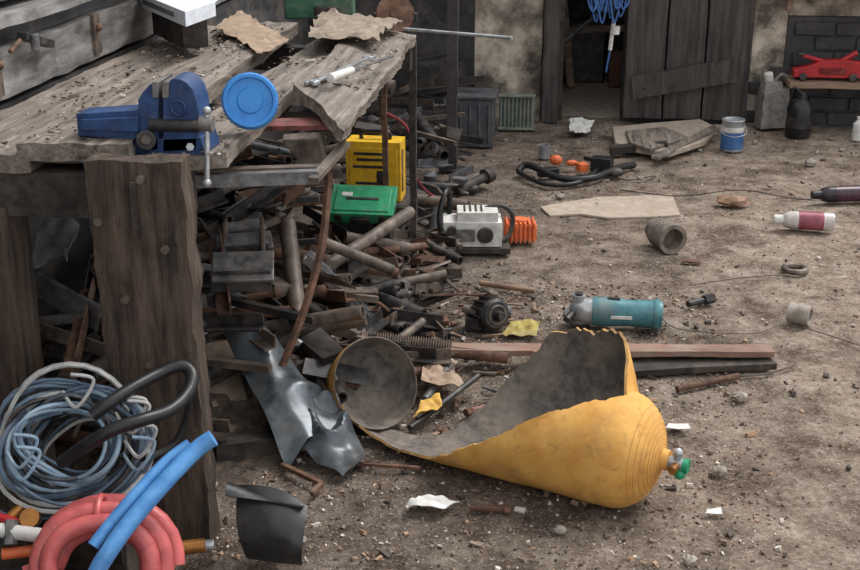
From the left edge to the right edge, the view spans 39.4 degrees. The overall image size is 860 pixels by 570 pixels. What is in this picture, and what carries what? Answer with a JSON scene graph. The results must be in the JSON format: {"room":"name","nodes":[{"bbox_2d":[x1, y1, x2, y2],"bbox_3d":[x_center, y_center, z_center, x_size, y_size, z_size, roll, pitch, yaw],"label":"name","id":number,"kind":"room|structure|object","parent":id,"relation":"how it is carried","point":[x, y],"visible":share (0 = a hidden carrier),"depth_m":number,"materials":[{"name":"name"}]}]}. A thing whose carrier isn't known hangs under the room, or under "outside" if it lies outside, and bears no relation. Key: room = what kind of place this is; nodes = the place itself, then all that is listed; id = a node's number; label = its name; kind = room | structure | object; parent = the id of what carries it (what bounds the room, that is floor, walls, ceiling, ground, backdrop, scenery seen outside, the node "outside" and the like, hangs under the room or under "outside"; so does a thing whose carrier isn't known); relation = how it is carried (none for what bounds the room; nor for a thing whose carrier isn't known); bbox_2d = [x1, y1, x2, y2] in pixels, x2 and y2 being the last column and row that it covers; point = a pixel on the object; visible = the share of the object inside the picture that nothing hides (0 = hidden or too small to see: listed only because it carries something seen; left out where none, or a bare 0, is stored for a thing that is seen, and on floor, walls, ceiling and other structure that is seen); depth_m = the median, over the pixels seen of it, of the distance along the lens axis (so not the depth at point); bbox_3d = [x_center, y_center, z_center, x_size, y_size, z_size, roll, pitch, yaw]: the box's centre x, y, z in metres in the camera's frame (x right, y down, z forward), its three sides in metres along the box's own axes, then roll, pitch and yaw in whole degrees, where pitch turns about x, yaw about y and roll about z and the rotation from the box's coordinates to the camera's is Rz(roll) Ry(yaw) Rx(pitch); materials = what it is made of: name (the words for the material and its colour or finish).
{"room":"outdoor workshop yard","nodes":[
{"label":"outdoor workshop yard","id":0,"kind":"room"},
{"bbox_2d":[0,0,307,351],"bbox_3d":[-1.210,-0.741,3.070,0.297,2.500,8.100,2,20,5],"label":"wall","id":1,"kind":"structure","parent":0,"point":[87,34],"depth_m":3.53,"materials":[{"name":"grey wood"}]},
{"bbox_2d":[8,32,54,53],"bbox_3d":[-1.044,-0.639,3.159,0.047,0.064,0.254,2,20,5],"label":"clamp","id":2,"kind":"object","parent":1,"relation":"attached to","point":[34,39],"visible":1,"depth_m":3.13,"materials":[{"name":"metal"}]},
{"bbox_2d":[279,296,329,312],"bbox_3d":[-0.467,0.013,3.574,0.345,0.212,0.093,2,20,5],"label":"pipe","id":3,"kind":"object","parent":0,"point":[314,307],"depth_m":3.59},
{"bbox_2d":[0,116,859,569],"bbox_3d":[1.083,0.653,2.622,5.100,0.022,9.680,2,20,5],"label":"floor","id":4,"kind":"structure","parent":0,"point":[782,422],"depth_m":3.58,"materials":[{"name":"soil"}]},
{"bbox_2d":[0,505,41,569],"bbox_3d":[-0.843,0.567,2.483,0.141,0.242,0.112,2,20,5],"label":"pipe fitting","id":5,"kind":"object","parent":4,"relation":"on","point":[18,529],"visible":0.8,"depth_m":2.43,"materials":[{"name":"white plastic"}]},
{"bbox_2d":[38,508,138,569],"bbox_3d":[-0.728,0.562,2.631,0.200,0.150,0.206,2,20,5],"label":"crate","id":6,"kind":"object","parent":4,"relation":"on","point":[82,556],"visible":0.2,"depth_m":2.53,"materials":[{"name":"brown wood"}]},
{"bbox_2d":[0,361,157,520],"bbox_3d":[-0.762,0.322,2.534,0.382,0.308,0.255,-2,20,-7],"label":"cable coil","id":7,"kind":"object","parent":6,"relation":"on","point":[47,488],"visible":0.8,"depth_m":2.51,"materials":[{"name":"plastic"}]},
{"bbox_2d":[56,360,198,467],"bbox_3d":[-0.607,0.295,2.487,0.316,0.200,0.132,-16,25,-37],"label":"hose","id":8,"kind":"object","parent":7,"relation":"on","point":[184,398],"visible":0.98,"depth_m":2.47,"materials":[{"name":"rubber"}]},
{"bbox_2d":[22,493,184,569],"bbox_3d":[-0.655,0.565,2.393,0.301,0.286,0.228,2,20,5],"label":"coil","id":9,"kind":"object","parent":4,"relation":"on","point":[157,542],"visible":0.77,"depth_m":2.36,"materials":[{"name":"rubber"}]},
{"bbox_2d":[88,431,217,569],"bbox_3d":[-0.565,0.474,2.327,0.096,0.307,0.371,15,25,36],"label":"hose","id":10,"kind":"object","parent":9,"relation":"attached to","point":[122,522],"visible":1,"depth_m":2.31,"materials":[{"name":"rubber"}]},
{"bbox_2d":[84,154,220,539],"bbox_3d":[-0.606,0.163,2.656,0.223,0.917,0.091,2,20,5],"label":"wooden post","id":11,"kind":"object","parent":4,"relation":"on","point":[147,252],"visible":0.72,"depth_m":2.57,"materials":[{"name":"brown wood"}]},
{"bbox_2d":[182,538,213,554],"bbox_3d":[-0.547,0.582,2.650,0.140,0.038,0.044,-6,21,-16],"label":"brass fitting","id":12,"kind":"object","parent":4,"relation":"on","point":[200,545],"visible":0.56,"depth_m":2.65,"materials":[{"name":"metal"}]},
{"bbox_2d":[0,21,417,509],"bbox_3d":[-0.582,-0.216,3.655,0.916,0.918,2.043,2,20,5],"label":"workbench","id":13,"kind":"object","parent":4,"relation":"on","point":[34,182],"visible":0.57,"depth_m":2.93,"materials":[{"name":"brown wood"}]},
{"bbox_2d":[76,72,219,187],"bbox_3d":[-0.617,-0.351,2.665,0.306,0.233,0.158,2,20,5],"label":"bench vise","id":14,"kind":"object","parent":13,"relation":"on","point":[171,115],"visible":0.95,"depth_m":2.61,"materials":[{"name":"blue paint"}]},
{"bbox_2d":[151,12,207,47],"bbox_3d":[-0.830,-0.856,3.968,0.085,0.095,0.389,-10,22,-25],"label":"block","id":15,"kind":"object","parent":13,"relation":"on","point":[196,34],"visible":0.63,"depth_m":3.83,"materials":[{"name":"brown wood"}]},
{"bbox_2d":[139,0,216,26],"bbox_3d":[-0.845,-0.966,4.030,0.222,0.070,0.929,-10,22,-25],"label":"metal box","id":16,"kind":"object","parent":15,"relation":"on","point":[186,13],"visible":0.97,"depth_m":3.76,"materials":[{"name":"metal"}]},
{"bbox_2d":[0,23,409,155],"bbox_3d":[-0.572,-0.612,3.456,0.853,0.042,1.854,2,20,5],"label":"debris","id":17,"kind":"object","parent":13,"relation":"on","point":[211,32],"visible":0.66,"depth_m":3.44,"materials":[{"name":"wood"}]},
{"bbox_2d":[221,72,278,129],"bbox_3d":[-0.418,-0.428,2.788,0.133,0.134,0.095,-3,20,-9],"label":"lid","id":18,"kind":"object","parent":13,"relation":"on","point":[250,101],"visible":1,"depth_m":2.76,"materials":[{"name":"blue plastic"}]},
{"bbox_2d":[215,10,288,53],"bbox_3d":[-0.625,-0.875,4.108,0.176,0.015,1.059,-7,21,-19],"label":"scrap","id":19,"kind":"object","parent":13,"relation":"on","point":[247,29],"visible":1,"depth_m":4.04,"materials":[{"name":"paper"}]},
{"bbox_2d":[282,132,326,163],"bbox_3d":[-0.316,-0.345,3.026,0.110,0.079,0.030,2,20,5],"label":"gusset plate","id":20,"kind":"object","parent":13,"relation":"attached to","point":[308,148],"visible":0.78,"depth_m":3.01,"materials":[{"name":"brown metal"}]},
{"bbox_2d":[278,169,332,366],"bbox_3d":[-0.281,-0.041,2.865,0.054,0.432,0.250,10,22,25],"label":"strap","id":21,"kind":"object","parent":13,"relation":"attached to","point":[328,177],"visible":0.97,"depth_m":2.85,"materials":[{"name":"metal"}]},
{"bbox_2d":[284,0,354,18],"bbox_3d":[-0.418,-1.085,4.556,0.260,0.134,0.158,0,20,0],"label":"machine housing","id":22,"kind":"object","parent":13,"relation":"on","point":[293,9],"visible":0.7,"depth_m":4.50,"materials":[{"name":"paint"}]},
{"bbox_2d":[374,0,417,31],"bbox_3d":[-0.129,-1.004,4.442,0.160,0.139,0.097,2,20,5],"label":"wheel","id":23,"kind":"object","parent":22,"relation":"attached to","point":[403,10],"visible":0.89,"depth_m":4.43,"materials":[{"name":"metal"}]},
{"bbox_2d":[304,55,376,85],"bbox_3d":[-0.248,-0.612,3.404,0.036,0.011,0.474,6,21,17],"label":"wrench","id":24,"kind":"object","parent":13,"relation":"on","point":[317,81],"visible":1,"depth_m":3.40,"materials":[{"name":"metal"}]},
{"bbox_2d":[308,8,401,40],"bbox_3d":[-0.275,-0.907,4.145,0.332,0.030,0.708,2,20,5],"label":"cloth","id":25,"kind":"object","parent":13,"relation":"on","point":[332,24],"visible":1,"depth_m":4.07,"materials":[{"name":"fabric"}]},
{"bbox_2d":[326,55,393,81],"bbox_3d":[-0.186,-0.622,3.389,0.027,0.025,0.452,7,21,19],"label":"file","id":26,"kind":"object","parent":13,"relation":"on","point":[336,75],"visible":1,"depth_m":3.27,"materials":[{"name":"white plastic"}]},
{"bbox_2d":[403,27,512,39],"bbox_3d":[0.091,-0.861,4.106,0.423,0.011,0.012,11,23,28],"label":"rod","id":27,"kind":"object","parent":13,"relation":"on","point":[404,28],"visible":1,"depth_m":4.10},
{"bbox_2d":[35,147,413,447],"bbox_3d":[-0.571,-0.019,3.714,0.916,0.514,1.993,2,20,5],"label":"pile","id":28,"kind":"object","parent":4,"relation":"on","point":[77,332],"visible":0.35,"depth_m":3.35,"materials":[{"name":"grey metal"}]},
{"bbox_2d":[32,218,78,268],"bbox_3d":[-0.947,-0.108,3.028,0.115,0.131,0.062,4,20,11],"label":"plastic bag","id":29,"kind":"object","parent":28,"relation":"on","point":[54,239],"visible":0.93,"depth_m":3.04,"materials":[{"name":"plastic"}]},
{"bbox_2d":[209,217,273,292],"bbox_3d":[-0.519,-0.098,3.352,0.170,0.124,0.460,-2,20,-6],"label":"scrap","id":30,"kind":"object","parent":28,"relation":"on","point":[246,263],"visible":0.97,"depth_m":3.19,"materials":[{"name":"metal"}]},
{"bbox_2d":[279,217,303,310],"bbox_3d":[-0.413,-0.049,3.598,0.052,0.244,0.335,-4,20,-10],"label":"pipe","id":31,"kind":"object","parent":28,"relation":"on","point":[290,255],"visible":0.7,"depth_m":3.59,"materials":[{"name":"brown metal"}]},
{"bbox_2d":[303,250,383,331],"bbox_3d":[-0.272,0.026,3.794,0.249,0.270,0.057,0,20,0],"label":"channel","id":32,"kind":"object","parent":28,"relation":"on","point":[309,258],"visible":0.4,"depth_m":3.77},
{"bbox_2d":[315,235,394,274],"bbox_3d":[-0.240,-0.096,3.874,0.273,0.172,0.036,-10,22,-25],"label":"pipe","id":33,"kind":"object","parent":28,"relation":"on","point":[336,247],"visible":0.82,"depth_m":3.86,"materials":[{"name":"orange metal"}]},
{"bbox_2d":[329,184,397,223],"bbox_3d":[-0.242,-0.291,4.324,0.239,0.110,0.161,2,20,5],"label":"case","id":34,"kind":"object","parent":28,"relation":"on","point":[362,204],"visible":0.92,"depth_m":4.29,"materials":[{"name":"plastic"}]},
{"bbox_2d":[323,206,414,270],"bbox_3d":[-0.208,-0.155,4.066,0.044,0.084,0.588,10,22,26],"label":"pipe","id":35,"kind":"object","parent":28,"relation":"on","point":[333,262],"visible":0.67,"depth_m":4.07,"materials":[{"name":"grey metal"}]},
{"bbox_2d":[358,273,389,281],"bbox_3d":[-0.241,-0.055,4.113,0.205,0.079,0.123,-3,20,-8],"label":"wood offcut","id":36,"kind":"object","parent":28,"relation":"on","point":[375,277],"visible":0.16,"depth_m":4.07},
{"bbox_2d":[41,190,466,516],"bbox_3d":[-0.447,0.008,4.061,1.103,0.254,2.700,2,20,5],"label":"mound","id":37,"kind":"object","parent":4,"relation":"on","point":[245,415],"visible":0.12,"depth_m":3.23,"materials":[{"name":"soil"}]},
{"bbox_2d":[204,340,248,407],"bbox_3d":[-0.575,0.247,3.309,0.101,0.141,0.169,-9,22,-24],"label":"wood offcut","id":38,"kind":"object","parent":37,"relation":"on","point":[234,386],"visible":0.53,"depth_m":3.29,"materials":[{"name":"wood"}]},
{"bbox_2d":[214,428,280,461],"bbox_3d":[-0.475,0.421,3.151,0.184,0.053,0.053,-8,21,-20],"label":"wood offcut","id":39,"kind":"object","parent":37,"relation":"on","point":[246,445],"visible":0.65,"depth_m":3.13,"materials":[{"name":"wood"}]},
{"bbox_2d":[407,187,514,253],"bbox_3d":[0.080,-0.257,4.743,0.509,0.260,0.179,2,20,5],"label":"chainsaw","id":40,"kind":"object","parent":37,"relation":"on","point":[478,227],"visible":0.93,"depth_m":4.69,"materials":[{"name":"white plastic"}]},
{"bbox_2d":[225,482,308,566],"bbox_3d":[-0.362,0.527,2.670,0.186,0.178,0.106,2,20,5],"label":"metal sheet","id":41,"kind":"object","parent":4,"relation":"on","point":[272,523],"visible":1,"depth_m":2.65,"materials":[{"name":"metal"}]},
{"bbox_2d":[224,332,336,465],"bbox_3d":[-0.426,0.264,3.222,0.378,0.286,0.231,17,26,39],"label":"sheet","id":42,"kind":"object","parent":4,"relation":"on","point":[281,393],"visible":0.85,"depth_m":3.18,"materials":[{"name":"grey metal"}]},
{"bbox_2d":[280,462,323,495],"bbox_3d":[-0.317,0.484,3.022,0.050,0.022,0.164,-14,24,-33],"label":"bar","id":43,"kind":"object","parent":4,"relation":"on","point":[319,483],"visible":1,"depth_m":3.02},
{"bbox_2d":[301,391,372,474],"bbox_3d":[-0.266,0.375,3.151,0.279,0.118,0.171,16,26,38],"label":"sheet","id":44,"kind":"object","parent":4,"relation":"on","point":[341,446],"visible":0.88,"depth_m":3.11,"materials":[{"name":"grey metal"}]},
{"bbox_2d":[229,53,495,229],"bbox_3d":[-0.223,-0.853,5.903,1.134,0.591,2.482,2,20,5],"label":"pile","id":45,"kind":"object","parent":4,"relation":"on","point":[435,132],"visible":0.29,"depth_m":5.70,"materials":[{"name":"grey metal"}]},
{"bbox_2d":[388,113,434,195],"bbox_3d":[-0.068,-0.512,4.909,0.124,0.507,0.592,4,20,10],"label":"cable","id":46,"kind":"object","parent":45,"relation":"on","point":[403,123],"visible":0.49,"depth_m":4.60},
{"bbox_2d":[336,222,393,240],"bbox_3d":[-0.238,-0.139,4.403,0.208,0.270,0.146,2,20,5],"label":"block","id":47,"kind":"object","parent":4,"relation":"on","point":[359,228],"visible":0.12,"depth_m":4.33,"materials":[{"name":"metal"}]},
{"bbox_2d":[301,289,451,376],"bbox_3d":[-0.226,0.152,3.737,0.620,0.165,0.828,2,20,5],"label":"pile","id":48,"kind":"object","parent":4,"relation":"on","point":[393,319],"visible":0.36,"depth_m":3.77,"materials":[{"name":"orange metal"}]},
{"bbox_2d":[351,281,426,312],"bbox_3d":[-0.149,0.055,3.955,0.303,0.094,0.054,12,23,29],"label":"pipe","id":49,"kind":"object","parent":48,"relation":"on","point":[389,301],"visible":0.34,"depth_m":3.92,"materials":[{"name":"metal"}]},
{"bbox_2d":[338,330,452,348],"bbox_3d":[-0.168,0.176,3.710,0.476,0.105,0.066,1,20,4],"label":"pipe","id":50,"kind":"object","parent":48,"relation":"on","point":[419,342],"visible":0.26,"depth_m":3.69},
{"bbox_2d":[421,361,455,399],"bbox_3d":[0.019,0.281,3.506,0.040,0.045,0.220,8,21,21],"label":"rod","id":51,"kind":"object","parent":48,"relation":"on","point":[433,388],"visible":0.59,"depth_m":3.46,"materials":[{"name":"metal"}]},
{"bbox_2d":[421,358,465,386],"bbox_3d":[0.029,0.250,3.536,0.133,0.039,0.199,-2,20,-6],"label":"scrap","id":52,"kind":"object","parent":48,"relation":"on","point":[433,374],"visible":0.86,"depth_m":3.49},
{"bbox_2d":[355,462,419,469],"bbox_3d":[-0.142,0.464,3.092,0.236,0.008,0.008,3,20,7],"label":"bar","id":53,"kind":"object","parent":4,"relation":"on","point":[366,464],"visible":0.64,"depth_m":3.09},
{"bbox_2d":[394,191,410,229],"bbox_3d":[-0.227,-0.314,5.093,0.300,0.119,0.226,2,20,5],"label":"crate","id":54,"kind":"object","parent":4,"relation":"on","point":[405,201],"visible":0.13,"depth_m":4.99,"materials":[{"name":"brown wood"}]},
{"bbox_2d":[346,129,405,201],"bbox_3d":[-0.225,-0.509,5.022,0.233,0.292,0.126,3,20,8],"label":"tool case","id":55,"kind":"object","parent":54,"relation":"on","point":[363,157],"visible":0.78,"depth_m":4.97,"materials":[{"name":"plastic"}]},
{"bbox_2d":[390,228,467,307],"bbox_3d":[-0.029,-0.078,4.420,0.342,0.143,0.815,1,20,2],"label":"pile","id":56,"kind":"object","parent":4,"relation":"on","point":[429,280],"visible":0.74,"depth_m":4.33,"materials":[{"name":"metal"}]},
{"bbox_2d":[362,242,426,254],"bbox_3d":[-0.154,-0.124,4.246,0.028,0.127,0.480,13,24,32],"label":"pipe","id":57,"kind":"object","parent":56,"relation":"on","point":[413,246],"visible":0.41,"depth_m":4.27,"materials":[{"name":"metal"}]},
{"bbox_2d":[405,494,458,508],"bbox_3d":[0.006,0.524,2.899,0.120,0.019,0.062,5,21,14],"label":"paper scrap","id":58,"kind":"object","parent":4,"relation":"on","point":[441,502],"visible":1,"depth_m":2.89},
{"bbox_2d":[407,373,480,430],"bbox_3d":[0.043,0.328,3.393,0.018,0.047,0.340,13,24,33],"label":"rod","id":59,"kind":"object","parent":4,"relation":"on","point":[473,379],"visible":1,"depth_m":3.39,"materials":[{"name":"metal"}]},
{"bbox_2d":[413,393,441,416],"bbox_3d":[-0.002,0.335,3.338,0.075,0.016,0.143,2,20,5],"label":"scrap","id":60,"kind":"object","parent":59,"relation":"on","point":[435,402],"visible":1,"depth_m":3.34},
{"bbox_2d":[439,0,464,172],"bbox_3d":[0.110,-1.607,5.609,0.120,2.202,0.100,2,20,5],"label":"post","id":61,"kind":"object","parent":4,"relation":"on","point":[452,5],"visible":0.85,"depth_m":5.81,"materials":[{"name":"metal"}]},
{"bbox_2d":[463,404,484,416],"bbox_3d":[0.137,0.351,3.399,0.093,0.023,0.028,-13,24,-33],"label":"bolt","id":62,"kind":"object","parent":4,"relation":"on","point":[468,411],"visible":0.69,"depth_m":3.38,"materials":[{"name":"metal"}]},
{"bbox_2d":[457,87,498,147],"bbox_3d":[0.248,-0.906,6.489,0.230,0.280,0.250,2,20,5],"label":"plastic crate","id":63,"kind":"object","parent":4,"relation":"on","point":[478,104],"visible":0.7,"depth_m":6.38,"materials":[{"name":"plastic"}]},
{"bbox_2d":[416,285,544,434],"bbox_3d":[0.127,0.208,3.813,0.465,0.016,1.196,2,20,5],"label":"scattered debris","id":64,"kind":"object","parent":4,"relation":"on","point":[455,323],"visible":0.41,"depth_m":3.93,"materials":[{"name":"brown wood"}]},
{"bbox_2d":[462,290,510,331],"bbox_3d":[0.187,0.085,3.969,0.164,0.145,0.137,2,20,5],"label":"motor","id":65,"kind":"object","parent":4,"relation":"on","point":[489,312],"visible":1,"depth_m":3.94,"materials":[{"name":"metal"}]},
{"bbox_2d":[470,504,509,513],"bbox_3d":[0.145,0.537,2.886,0.098,0.021,0.025,2,20,5],"label":"bolt","id":66,"kind":"object","parent":4,"relation":"on","point":[480,508],"visible":1,"depth_m":2.88,"materials":[{"name":"metal"}]},
{"bbox_2d":[479,280,535,292],"bbox_3d":[0.280,0.007,4.347,0.212,0.021,0.022,8,22,22],"label":"stick","id":67,"kind":"object","parent":4,"relation":"on","point":[481,282],"visible":1,"depth_m":4.34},
{"bbox_2d":[326,327,690,507],"bbox_3d":[0.184,0.285,3.099,1.040,0.366,0.422,10,22,26],"label":"gas cylinder","id":68,"kind":"object","parent":4,"relation":"on","point":[573,420],"visible":0.98,"depth_m":3.06,"materials":[{"name":"paint"}]},
{"bbox_2d":[497,93,535,130],"bbox_3d":[0.491,-0.983,6.815,0.210,0.199,0.055,2,20,5],"label":"radiator","id":69,"kind":"object","parent":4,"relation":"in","point":[516,111],"visible":1,"depth_m":6.81,"materials":[{"name":"metal"}]},
{"bbox_2d":[503,216,536,243],"bbox_3d":[0.365,-0.227,4.869,0.130,0.092,0.100,0,20,0],"label":"corrugated hose","id":70,"kind":"object","parent":4,"relation":"on","point":[525,229],"visible":0.86,"depth_m":4.83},
{"bbox_2d":[502,319,539,336],"bbox_3d":[0.299,0.141,3.937,0.122,0.030,0.095,2,20,5],"label":"scrap","id":71,"kind":"object","parent":4,"relation":"on","point":[525,327],"visible":1,"depth_m":3.93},
{"bbox_2d":[200,119,859,569],"bbox_3d":[0.852,-0.082,4.638,3.424,0.035,5.114,2,20,5],"label":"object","id":72,"kind":"object","parent":4,"relation":"on","point":[730,533],"visible":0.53,"depth_m":3.10,"materials":[{"name":"soil"}]},
{"bbox_2d":[538,143,550,158],"bbox_3d":[0.591,-0.691,6.204,0.068,0.070,0.068,2,20,5],"label":"cup","id":73,"kind":"object","parent":4,"relation":"on","point":[543,148],"visible":1,"depth_m":6.18,"materials":[{"name":"metal"}]},
{"bbox_2d":[516,155,636,186],"bbox_3d":[0.740,-0.581,5.875,0.608,0.082,0.355,-12,23,-30],"label":"harness","id":74,"kind":"object","parent":4,"relation":"on","point":[601,166],"visible":1,"depth_m":5.81,"materials":[{"name":"black rubber"}]},
{"bbox_2d":[568,117,593,132],"bbox_3d":[0.859,-0.906,6.796,0.150,0.031,0.324,2,20,5],"label":"paper scrap","id":75,"kind":"object","parent":4,"relation":"on","point":[578,124],"visible":1,"depth_m":6.78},
{"bbox_2d":[540,194,679,219],"bbox_3d":[0.823,-0.345,5.361,0.655,0.012,0.340,-3,20,-8],"label":"board","id":76,"kind":"object","parent":4,"relation":"on","point":[645,206],"visible":1,"depth_m":5.34,"materials":[{"name":"wood"}]},
{"bbox_2d":[451,342,773,357],"bbox_3d":[0.552,0.201,3.702,1.003,0.031,0.066,0,20,0],"label":"wooden board","id":77,"kind":"object","parent":4,"relation":"on","point":[514,348],"visible":0.73,"depth_m":3.68,"materials":[{"name":"red wood"}]},
{"bbox_2d":[451,346,508,363],"bbox_3d":[0.153,0.214,3.678,0.174,0.045,0.036,3,20,7],"label":"bar","id":78,"kind":"object","parent":77,"relation":"on","point":[488,356],"visible":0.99,"depth_m":3.66,"materials":[{"name":"metal"}]},
{"bbox_2d":[610,142,669,154],"bbox_3d":[1.093,-0.717,6.251,0.306,0.059,0.066,-1,20,-1],"label":"wooden board","id":79,"kind":"object","parent":4,"relation":"on","point":[614,148],"visible":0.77,"depth_m":6.22,"materials":[{"name":"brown wood"}]},
{"bbox_2d":[612,119,720,159],"bbox_3d":[1.291,-0.801,6.465,0.595,0.060,0.937,2,20,5],"label":"plank","id":80,"kind":"object","parent":4,"relation":"on","point":[683,136],"visible":0.92,"depth_m":6.40,"materials":[{"name":"wood"}]},
{"bbox_2d":[645,218,700,263],"bbox_3d":[0.955,-0.181,4.736,0.124,0.122,0.324,-6,21,-16],"label":"pipe","id":81,"kind":"object","parent":4,"relation":"on","point":[670,238],"visible":1,"depth_m":4.75,"materials":[{"name":"metal"}]},
{"bbox_2d":[666,423,689,428],"bbox_3d":[0.681,0.389,3.303,0.067,0.006,0.032,2,20,5],"label":"scrap","id":82,"kind":"object","parent":4,"relation":"on","point":[670,425],"visible":0.99,"depth_m":3.30,"materials":[{"name":"paper"}]},
{"bbox_2d":[682,554,697,565],"bbox_3d":[0.581,0.615,2.684,0.031,0.026,0.032,-8,21,-21],"label":"rock","id":83,"kind":"object","parent":4,"relation":"on","point":[688,560],"visible":1,"depth_m":2.68,"materials":[{"name":"grey stone"}]},
{"bbox_2d":[686,293,715,306],"bbox_3d":[0.947,0.055,4.197,0.111,0.031,0.036,-11,23,-27],"label":"bolt","id":84,"kind":"object","parent":4,"relation":"on","point":[710,298],"visible":1,"depth_m":4.19,"materials":[{"name":"metal"}]},
{"bbox_2d":[631,357,776,375],"bbox_3d":[0.804,0.242,3.686,0.503,0.023,0.102,-2,20,-6],"label":"wooden board","id":85,"kind":"object","parent":4,"relation":"on","point":[643,366],"visible":0.74,"depth_m":3.66,"materials":[{"name":"brown wood"}]},
{"bbox_2d":[563,291,859,345],"bbox_3d":[0.922,0.100,3.961,0.958,0.116,0.158,3,20,7],"label":"grinder","id":86,"kind":"object","parent":4,"relation":"on","point":[583,310],"visible":1,"depth_m":3.96,"materials":[{"name":"teal plastic"}]},
{"bbox_2d":[614,175,811,200],"bbox_3d":[1.239,-0.450,5.609,1.036,0.023,0.322,10,22,26],"label":"loose wire","id":87,"kind":"object","parent":4,"relation":"on","point":[654,176],"visible":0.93,"depth_m":5.54,"materials":[{"name":"metal"}]},
{"bbox_2d":[716,194,749,206],"bbox_3d":[1.360,-0.377,5.381,0.153,0.052,0.085,6,21,15],"label":"rock","id":88,"kind":"object","parent":4,"relation":"on","point":[724,199],"visible":1,"depth_m":5.36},
{"bbox_2d":[720,117,746,152],"bbox_3d":[1.603,-0.795,6.348,0.136,0.168,0.132,2,20,5],"label":"paint can","id":89,"kind":"object","parent":4,"relation":"on","point":[732,128],"visible":1,"depth_m":6.31,"materials":[{"name":"metal"}]},
{"bbox_2d":[675,364,796,391],"bbox_3d":[0.929,0.274,3.610,0.446,0.019,0.023,-9,22,-22],"label":"rod","id":90,"kind":"object","parent":4,"relation":"on","point":[735,376],"visible":1,"depth_m":3.57,"materials":[{"name":"metal"}]},
{"bbox_2d":[730,392,747,402],"bbox_3d":[0.896,0.324,3.476,0.052,0.031,0.039,2,20,5],"label":"rock","id":91,"kind":"object","parent":4,"relation":"on","point":[739,397],"visible":1,"depth_m":3.46,"materials":[{"name":"grey stone"}]},
{"bbox_2d":[690,274,790,285],"bbox_3d":[1.146,-0.022,4.441,0.400,0.011,0.081,-2,20,-5],"label":"loose wire","id":92,"kind":"object","parent":4,"relation":"on","point":[772,274],"visible":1,"depth_m":4.44,"materials":[{"name":"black metal"}]},
{"bbox_2d":[754,71,789,128],"bbox_3d":[1.951,-1.050,6.815,0.176,0.321,0.131,-2,20,-6],"label":"jug","id":93,"kind":"object","parent":4,"relation":"on","point":[772,101],"visible":0.91,"depth_m":6.77,"materials":[{"name":"grey plastic"}]},
{"bbox_2d":[781,263,808,275],"bbox_3d":[1.379,-0.060,4.533,0.104,0.024,0.104,2,20,5],"label":"ring","id":94,"kind":"object","parent":4,"relation":"on","point":[797,269],"visible":1,"depth_m":4.51,"materials":[{"name":"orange metal"}]},
{"bbox_2d":[785,87,811,139],"bbox_3d":[2.039,-0.958,6.622,0.142,0.287,0.138,2,20,5],"label":"bottle","id":95,"kind":"object","parent":4,"relation":"on","point":[798,123],"visible":1,"depth_m":6.58,"materials":[{"name":"plastic"}]},
{"bbox_2d":[786,302,813,325],"bbox_3d":[1.243,0.097,4.030,0.072,0.068,0.068,13,24,31],"label":"pipe stub","id":96,"kind":"object","parent":4,"relation":"on","point":[797,313],"visible":1,"depth_m":4.01,"materials":[{"name":"grey stone"}]},
{"bbox_2d":[773,211,834,230],"bbox_3d":[1.567,-0.270,5.030,0.243,0.077,0.078,4,20,10],"label":"plastic bottle","id":97,"kind":"object","parent":4,"relation":"on","point":[801,220],"visible":1,"depth_m":5.00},
{"bbox_2d":[810,185,859,201],"bbox_3d":[1.851,-0.411,5.417,0.266,0.073,0.073,-2,20,-7],"label":"bottle","id":98,"kind":"object","parent":4,"relation":"on","point":[851,193],"visible":1,"depth_m":5.39,"materials":[{"name":"black plastic"}]},
{"bbox_2d":[851,116,859,140],"bbox_3d":[2.349,-0.859,6.580,0.060,0.130,0.060,2,20,5],"label":"bottle","id":99,"kind":"object","parent":4,"relation":"on","point":[856,125],"visible":1,"depth_m":6.56,"materials":[{"name":"plastic"}]},
{"bbox_2d":[308,0,859,127],"bbox_3d":[2.143,-2.046,6.672,6.053,2.500,0.218,2,20,5],"label":"wall","id":100,"kind":"structure","parent":0,"point":[824,29],"depth_m":6.94,"materials":[{"name":"paint"}]},
{"bbox_2d":[541,0,565,122],"bbox_3d":[0.928,-1.987,6.728,0.581,2.155,0.207,2,20,5],"label":"door frame","id":101,"kind":"structure","parent":100,"relation":"attached to","point":[554,27],"depth_m":6.92,"materials":[{"name":"brown wood"}]},
{"bbox_2d":[587,0,629,23],"bbox_3d":[1.003,-2.173,6.546,0.239,1.476,0.068,2,20,5],"label":"rope","id":102,"kind":"object","parent":100,"relation":"hanging from","point":[617,3],"visible":1,"depth_m":6.76,"materials":[{"name":"fabric"}]},
{"bbox_2d":[605,0,619,71],"bbox_3d":[1.041,-2.043,6.588,0.074,1.749,0.049,2,20,5],"label":"hose nozzle","id":103,"kind":"object","parent":100,"relation":"attached to","point":[615,30],"visible":1,"depth_m":6.80,"materials":[{"name":"white plastic"}]},
{"bbox_2d":[623,0,755,119],"bbox_3d":[1.476,-1.861,6.596,0.718,2.002,0.153,0,20,0],"label":"door","id":104,"kind":"structure","parent":100,"relation":"in","point":[724,75],"depth_m":6.80,"materials":[{"name":"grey wood"}]},
{"bbox_2d":[781,0,859,96],"bbox_3d":[2.826,-1.233,6.646,1.730,0.789,0.264,2,20,5],"label":"wall shelf","id":105,"kind":"object","parent":100,"relation":"attached to","point":[822,83],"visible":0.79,"depth_m":6.65,"materials":[{"name":"brown wood"}]},
{"bbox_2d":[791,50,859,81],"bbox_3d":[2.225,-1.228,6.691,0.390,0.164,0.130,2,20,5],"label":"jack","id":106,"kind":"object","parent":105,"relation":"on","point":[844,67],"visible":1,"depth_m":6.66,"materials":[{"name":"red paint"}]},
{"label":"outside","id":107,"kind":"structure","parent":0,"visible":0},
{"bbox_2d":[562,0,624,117],"bbox_3d":[1.037,-2.400,7.582,1.800,2.455,1.700,2,20,5],"label":"room beyond","id":108,"kind":"object","parent":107,"point":[588,90],"visible":0.24,"depth_m":8.06,"materials":[{"name":"metal"}]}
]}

